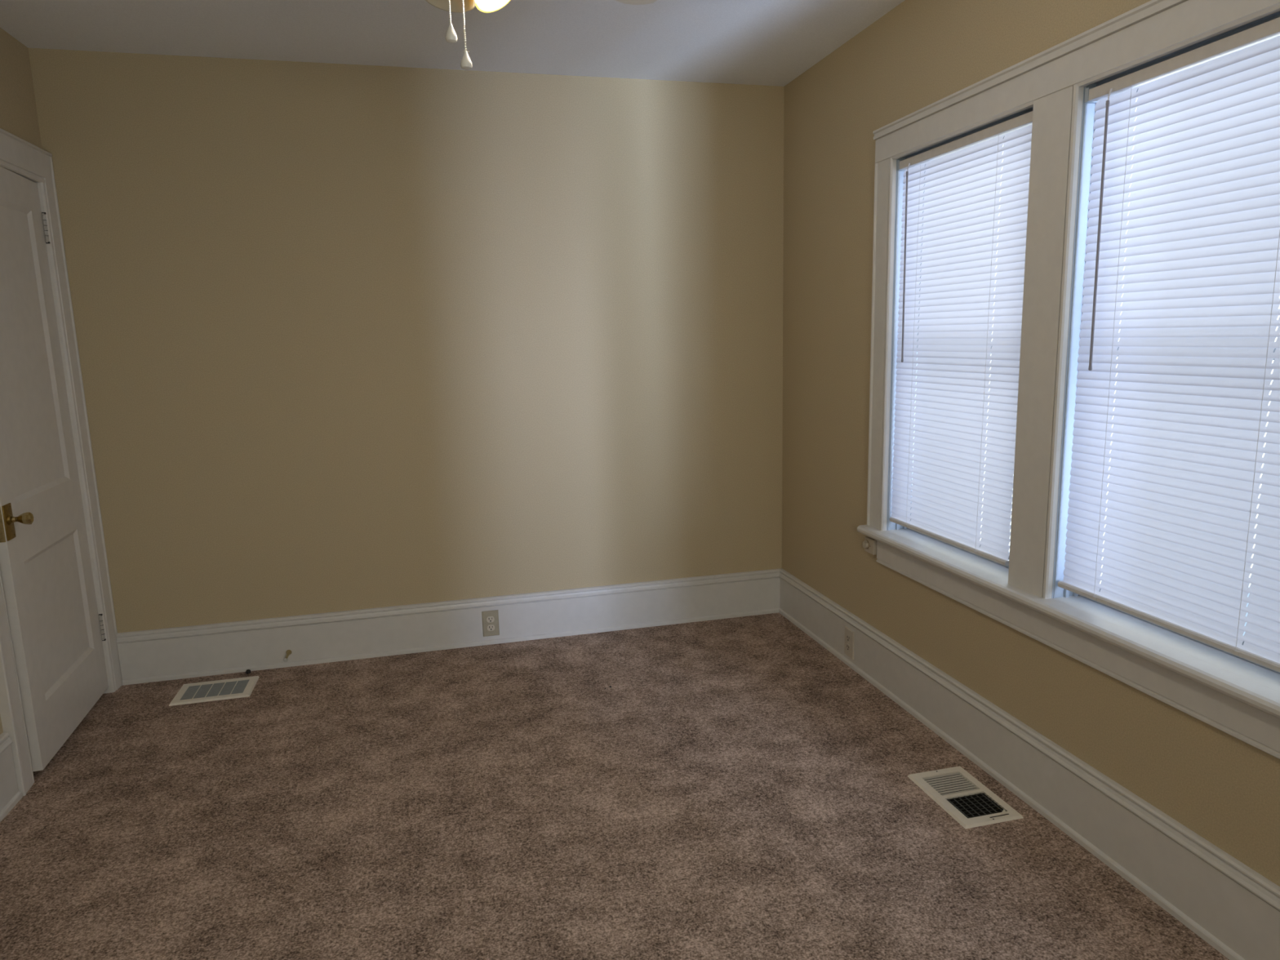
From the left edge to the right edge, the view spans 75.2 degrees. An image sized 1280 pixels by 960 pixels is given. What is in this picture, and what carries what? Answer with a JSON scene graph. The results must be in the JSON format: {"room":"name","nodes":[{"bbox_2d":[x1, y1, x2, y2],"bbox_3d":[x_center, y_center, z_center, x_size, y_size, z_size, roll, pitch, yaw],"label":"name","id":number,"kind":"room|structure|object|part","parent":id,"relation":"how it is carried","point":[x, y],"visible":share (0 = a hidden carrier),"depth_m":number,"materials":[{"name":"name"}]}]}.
{"room":"empty bedroom","nodes":[
{"label":"empty bedroom","id":0,"kind":"room"},
{"bbox_2d":[0,27,41,734],"bbox_3d":[-1.661,0.012,0.974,0.135,2.407,4.570,-4,10,-14],"label":"wall","id":1,"kind":"structure","parent":0,"point":[18,109],"depth_m":2.86,"materials":[{"name":"beige paint"}]},
{"bbox_2d":[0,732,22,822],"bbox_3d":[-1.462,1.148,0.814,0.025,0.214,3.565,-4,10,-14],"label":"baseboard","id":2,"kind":"structure","parent":1,"relation":"attached to","point":[10,795],"depth_m":2.48,"materials":[{"name":"white paint"}]},
{"bbox_2d":[0,166,108,771],"bbox_3d":[-2.010,-0.068,2.812,0.100,1.902,0.690,-4,10,-17],"label":"door","id":3,"kind":"structure","parent":1,"relation":"in","point":[57,632],"depth_m":2.81,"materials":[{"name":"white paint"}]},
{"bbox_3d":[-1.934,0.134,2.504,0.028,0.112,0.002,-4,10,-17],"label":"latch plate","id":4,"kind":"part","parent":3,"relation":"part of","materials":[{"name":"gold metal"}]},
{"bbox_3d":[-1.923,0.127,2.540,0.009,0.108,0.058,-4,10,-17],"label":"knob plate","id":5,"kind":"part","parent":3,"relation":"part of","materials":[{"name":"gold metal"}]},
{"bbox_3d":[-1.894,0.119,2.547,0.058,0.039,0.039,-4,10,-17],"label":"knob","id":6,"kind":"part","parent":3,"relation":"part of","materials":[{"name":"gold metal"}]},
{"bbox_2d":[0,128,122,795],"bbox_3d":[-2.086,-0.108,2.773,0.149,2.050,0.880,-4,10,-14],"label":"door frame","id":7,"kind":"structure","parent":1,"relation":"attached to","point":[19,156],"depth_m":3.05,"materials":[{"name":"white paint"}]},
{"bbox_3d":[-1.932,-0.042,2.412,0.029,2.036,0.092,-4,10,-14],"label":"casing","id":8,"kind":"part","parent":7,"relation":"part of","materials":[{"name":"white paint"}]},
{"bbox_3d":[-2.052,-1.063,2.623,0.029,0.118,0.880,-4,10,-14],"label":"head casing","id":9,"kind":"part","parent":7,"relation":"part of","materials":[{"name":"white paint"}]},
{"bbox_3d":[-2.125,-0.168,3.165,0.029,2.036,0.092,-4,10,-14],"label":"casing","id":10,"kind":"part","parent":7,"relation":"part of","materials":[{"name":"white paint"}]},
{"bbox_2d":[27,48,784,632],"bbox_3d":[-0.753,-0.464,3.590,3.209,2.407,0.140,-4,10,-14],"label":"wall","id":11,"kind":"structure","parent":0,"point":[349,337],"depth_m":3.45,"materials":[{"name":"beige paint"}]},
{"bbox_2d":[283,649,291,662],"bbox_3d":[-1.472,0.735,3.474,0.024,0.027,0.080,-4,10,-14],"label":"door stop","id":12,"kind":"object","parent":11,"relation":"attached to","point":[288,652],"visible":1,"depth_m":3.48,"materials":[{"name":"gold metal"}]},
{"bbox_2d":[115,568,781,685],"bbox_3d":[-0.702,0.629,3.699,2.881,0.214,0.025,-4,10,-14],"label":"baseboard","id":13,"kind":"structure","parent":11,"relation":"attached to","point":[151,655],"depth_m":3.64,"materials":[{"name":"white paint"}]},
{"bbox_2d":[481,609,499,636],"bbox_3d":[-0.664,0.638,3.702,0.072,0.117,0.008,-4,10,-14],"label":"power outlet","id":14,"kind":"object","parent":11,"relation":"attached to","point":[490,618],"visible":1,"depth_m":3.70,"materials":[{"name":"beige plastic"}]},
{"bbox_2d":[486,616,494,622],"bbox_3d":[-0.664,0.620,3.697,0.034,0.027,0.003,-4,10,-14],"label":"receptacle","id":15,"kind":"object","parent":14,"relation":"attached to","point":[489,619],"depth_m":3.70,"materials":[{"name":"beige plastic"}]},
{"bbox_2d":[487,624,494,631],"bbox_3d":[-0.663,0.658,3.704,0.034,0.027,0.003,-4,10,-14],"label":"receptacle","id":16,"kind":"object","parent":14,"relation":"attached to","point":[490,627],"depth_m":3.70,"materials":[{"name":"beige plastic"}]},
{"bbox_2d":[0,0,904,86],"bbox_3d":[-0.144,-1.282,0.880,3.209,0.100,5.360,-4,10,-14],"label":"ceiling","id":17,"kind":"structure","parent":0,"point":[763,42],"depth_m":2.91,"materials":[{"name":"paint"}]},
{"bbox_2d":[425,0,656,69],"bbox_3d":[-0.359,-1.090,1.683,0.971,0.542,0.971,-3,10,-10],"label":"ceiling fan","id":18,"kind":"object","parent":17,"relation":"hanging from","point":[451,6],"visible":1,"depth_m":1.70,"materials":[{"name":"white glass"}]},
{"bbox_3d":[-0.369,-0.974,1.595,0.003,0.180,0.003,-4,10,-14],"label":"pull chain","id":19,"kind":"part","parent":18,"relation":"part of","materials":[{"name":"white metal"}]},
{"bbox_3d":[-0.383,-1.012,1.644,0.108,0.129,0.108,-4,10,-14],"label":"lamp shade","id":20,"kind":"part","parent":18,"relation":"part of","materials":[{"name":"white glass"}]},
{"bbox_3d":[-0.344,-0.952,1.605,0.003,0.227,0.003,-4,10,-14],"label":"pull chain","id":21,"kind":"part","parent":18,"relation":"part of","materials":[{"name":"white metal"}]},
{"bbox_3d":[-0.303,-1.024,1.677,0.116,0.132,0.108,-4,10,-14],"label":"lamp shade","id":22,"kind":"part","parent":18,"relation":"part of","materials":[{"name":"white glass"}]},
{"bbox_3d":[-0.117,-1.226,2.016,0.127,0.026,0.455,5,12,34],"label":"blade","id":23,"kind":"part","parent":18,"relation":"part of","materials":[{"name":"white wood"}]},
{"bbox_2d":[0,613,1229,959],"bbox_3d":[-0.083,1.188,1.308,3.209,0.100,5.360,-4,10,-14],"label":"floor","id":24,"kind":"structure","parent":0,"point":[736,789],"depth_m":2.32,"materials":[{"name":"brown carpet"}]},
{"bbox_2d":[168,675,259,706],"bbox_3d":[-1.676,0.830,3.285,0.285,0.008,0.197,-4,10,-14],"label":"floor vent","id":25,"kind":"object","parent":24,"relation":"in","point":[233,688],"visible":1,"depth_m":3.28,"materials":[{"name":"white metal"}]},
{"bbox_2d":[907,765,1023,828],"bbox_3d":[0.938,0.909,2.416,0.184,0.022,0.286,-4,10,-14],"label":"floor vent","id":26,"kind":"object","parent":24,"relation":"in","point":[970,802],"visible":1,"depth_m":2.40,"materials":[{"name":"white metal"}]},
{"bbox_3d":[1.004,0.922,2.308,0.028,0.015,0.002,-4,10,-14],"label":"lever","id":27,"kind":"part","parent":26,"relation":"part of","materials":[{"name":"white metal"}]},
{"bbox_2d":[782,0,1279,886],"bbox_3d":[1.292,-0.187,1.698,0.140,2.407,4.570,-4,10,-14],"label":"wall","id":28,"kind":"structure","parent":0,"point":[1222,788],"depth_m":2.86,"materials":[{"name":"beige paint"}]},
{"bbox_2d":[844,626,854,659],"bbox_3d":[0.846,0.660,3.369,0.008,0.117,0.072,-4,10,-14],"label":"power outlet","id":29,"kind":"object","parent":28,"relation":"attached to","point":[849,633],"visible":1,"depth_m":3.36,"materials":[{"name":"beige plastic"}]},
{"bbox_2d":[845,643,850,651],"bbox_3d":[0.845,0.679,3.372,0.003,0.027,0.034,-4,10,-14],"label":"receptacle","id":30,"kind":"object","parent":29,"relation":"attached to","point":[847,645],"depth_m":3.37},
{"bbox_2d":[846,634,850,642],"bbox_3d":[0.844,0.641,3.365,0.003,0.027,0.034,-4,10,-14],"label":"receptacle","id":31,"kind":"object","parent":29,"relation":"attached to","point":[848,636],"depth_m":3.36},
{"bbox_2d":[862,536,876,555],"bbox_3d":[0.873,0.248,3.145,0.042,0.056,0.066,-4,10,-14],"label":"dimmer switch","id":32,"kind":"object","parent":28,"relation":"attached to","point":[869,544],"visible":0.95,"depth_m":3.13,"materials":[{"name":"beige plastic"}]},
{"bbox_2d":[886,106,1033,568],"bbox_3d":[1.045,-0.413,2.637,0.140,1.319,0.700,-4,10,-14],"label":"window","id":33,"kind":"structure","parent":28,"relation":"in","point":[900,174],"depth_m":2.92,"materials":[{"name":"white plastic"}]},
{"bbox_3d":[1.071,-0.097,2.696,0.018,0.669,0.691,-4,10,-14],"label":"sash","id":34,"kind":"part","parent":33,"relation":"part of","materials":[{"name":"white plastic"}]},
{"bbox_3d":[1.081,-0.729,2.594,0.020,0.662,0.691,-4,10,-14],"label":"sash","id":35,"kind":"part","parent":33,"relation":"part of","materials":[{"name":"white plastic"}]},
{"bbox_2d":[778,568,1279,959],"bbox_3d":[1.224,0.889,1.923,0.025,0.214,4.450,-4,10,-14],"label":"baseboard","id":36,"kind":"structure","parent":28,"relation":"attached to","point":[1228,904],"depth_m":2.19,"materials":[{"name":"white paint"}]},
{"bbox_2d":[857,0,1279,759],"bbox_3d":[1.121,-0.327,2.228,0.199,1.546,1.763,-4,10,-14],"label":"window","id":37,"kind":"structure","parent":28,"relation":"in","point":[1088,109],"depth_m":2.17,"materials":[{"name":"white wood"}]},
{"bbox_3d":[0.869,-0.465,3.001,0.025,1.308,0.105,-4,10,-14],"label":"casing","id":38,"kind":"part","parent":37,"relation":"part of","materials":[{"name":"white paint"}]},
{"bbox_2d":[889,111,1032,565],"bbox_3d":[0.985,-0.416,2.622,0.047,1.259,0.690,-4,10,-14],"label":"window blind","id":39,"kind":"object","parent":37,"relation":"attached to","point":[961,210],"visible":0.96,"depth_m":2.58,"materials":[{"name":"plastic"}]},
{"bbox_3d":[0.927,-0.440,2.823,0.001,1.219,0.020,-4,10,-14],"label":"ladder cord","id":40,"kind":"part","parent":39,"relation":"part of","materials":[{"name":"white fabric"}]},
{"bbox_3d":[1.003,0.194,2.743,0.025,0.014,0.636,-4,10,-14],"label":"rail","id":41,"kind":"part","parent":39,"relation":"part of","materials":[{"name":"plastic"}]},
{"bbox_3d":[1.022,-0.378,2.454,0.001,1.219,0.020,-4,10,-14],"label":"ladder cord","id":42,"kind":"part","parent":39,"relation":"part of","materials":[{"name":"white fabric"}]},
{"bbox_3d":[1.049,-1.071,2.086,0.032,0.028,1.759,-4,10,-14],"label":"crown moulding","id":43,"kind":"part","parent":37,"relation":"part of","materials":[{"name":"white paint"}]},
{"bbox_3d":[1.072,-0.334,2.214,0.021,1.308,0.153,-4,10,-14],"label":"mullion casing","id":44,"kind":"part","parent":37,"relation":"part of","materials":[{"name":"white paint"}]},
{"bbox_3d":[1.055,-1.015,2.096,0.022,0.086,1.751,-4,10,-14],"label":"head casing","id":45,"kind":"part","parent":37,"relation":"part of","materials":[{"name":"white paint"}]},
{"bbox_2d":[1057,17,1279,672],"bbox_3d":[1.193,-0.281,1.811,0.047,1.259,0.690,-4,10,-14],"label":"window blind","id":46,"kind":"object","parent":37,"relation":"attached to","point":[1200,311],"visible":1,"depth_m":1.82,"materials":[{"name":"plastic"}]},
{"bbox_3d":[1.137,-0.303,2.005,0.001,1.219,0.004,-4,10,-14],"label":"ladder cord","id":47,"kind":"part","parent":46,"relation":"part of","materials":[{"name":"white fabric"}]},
{"bbox_3d":[1.213,0.330,1.925,0.025,0.014,0.652,-4,10,-14],"label":"rail","id":48,"kind":"part","parent":46,"relation":"part of","materials":[{"name":"plastic"}]},
{"bbox_3d":[1.232,-0.241,1.635,0.001,1.219,0.004,-4,10,-14],"label":"ladder cord","id":49,"kind":"part","parent":46,"relation":"part of","materials":[{"name":"white fabric"}]},
{"bbox_3d":[1.278,0.038,1.886,0.018,0.669,0.691,-4,10,-14],"label":"sash","id":50,"kind":"part","parent":37,"relation":"part of","materials":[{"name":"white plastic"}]},
{"label":"outside","id":51,"kind":"structure","parent":0,"visible":0},
{"bbox_2d":[979,99,1279,635],"bbox_3d":[2.881,-2.397,8.100,0.150,6.500,8.400,-4,10,-14],"label":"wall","id":52,"kind":"structure","parent":51,"point":[1136,100],"depth_m":5.86,"materials":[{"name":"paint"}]}
]}

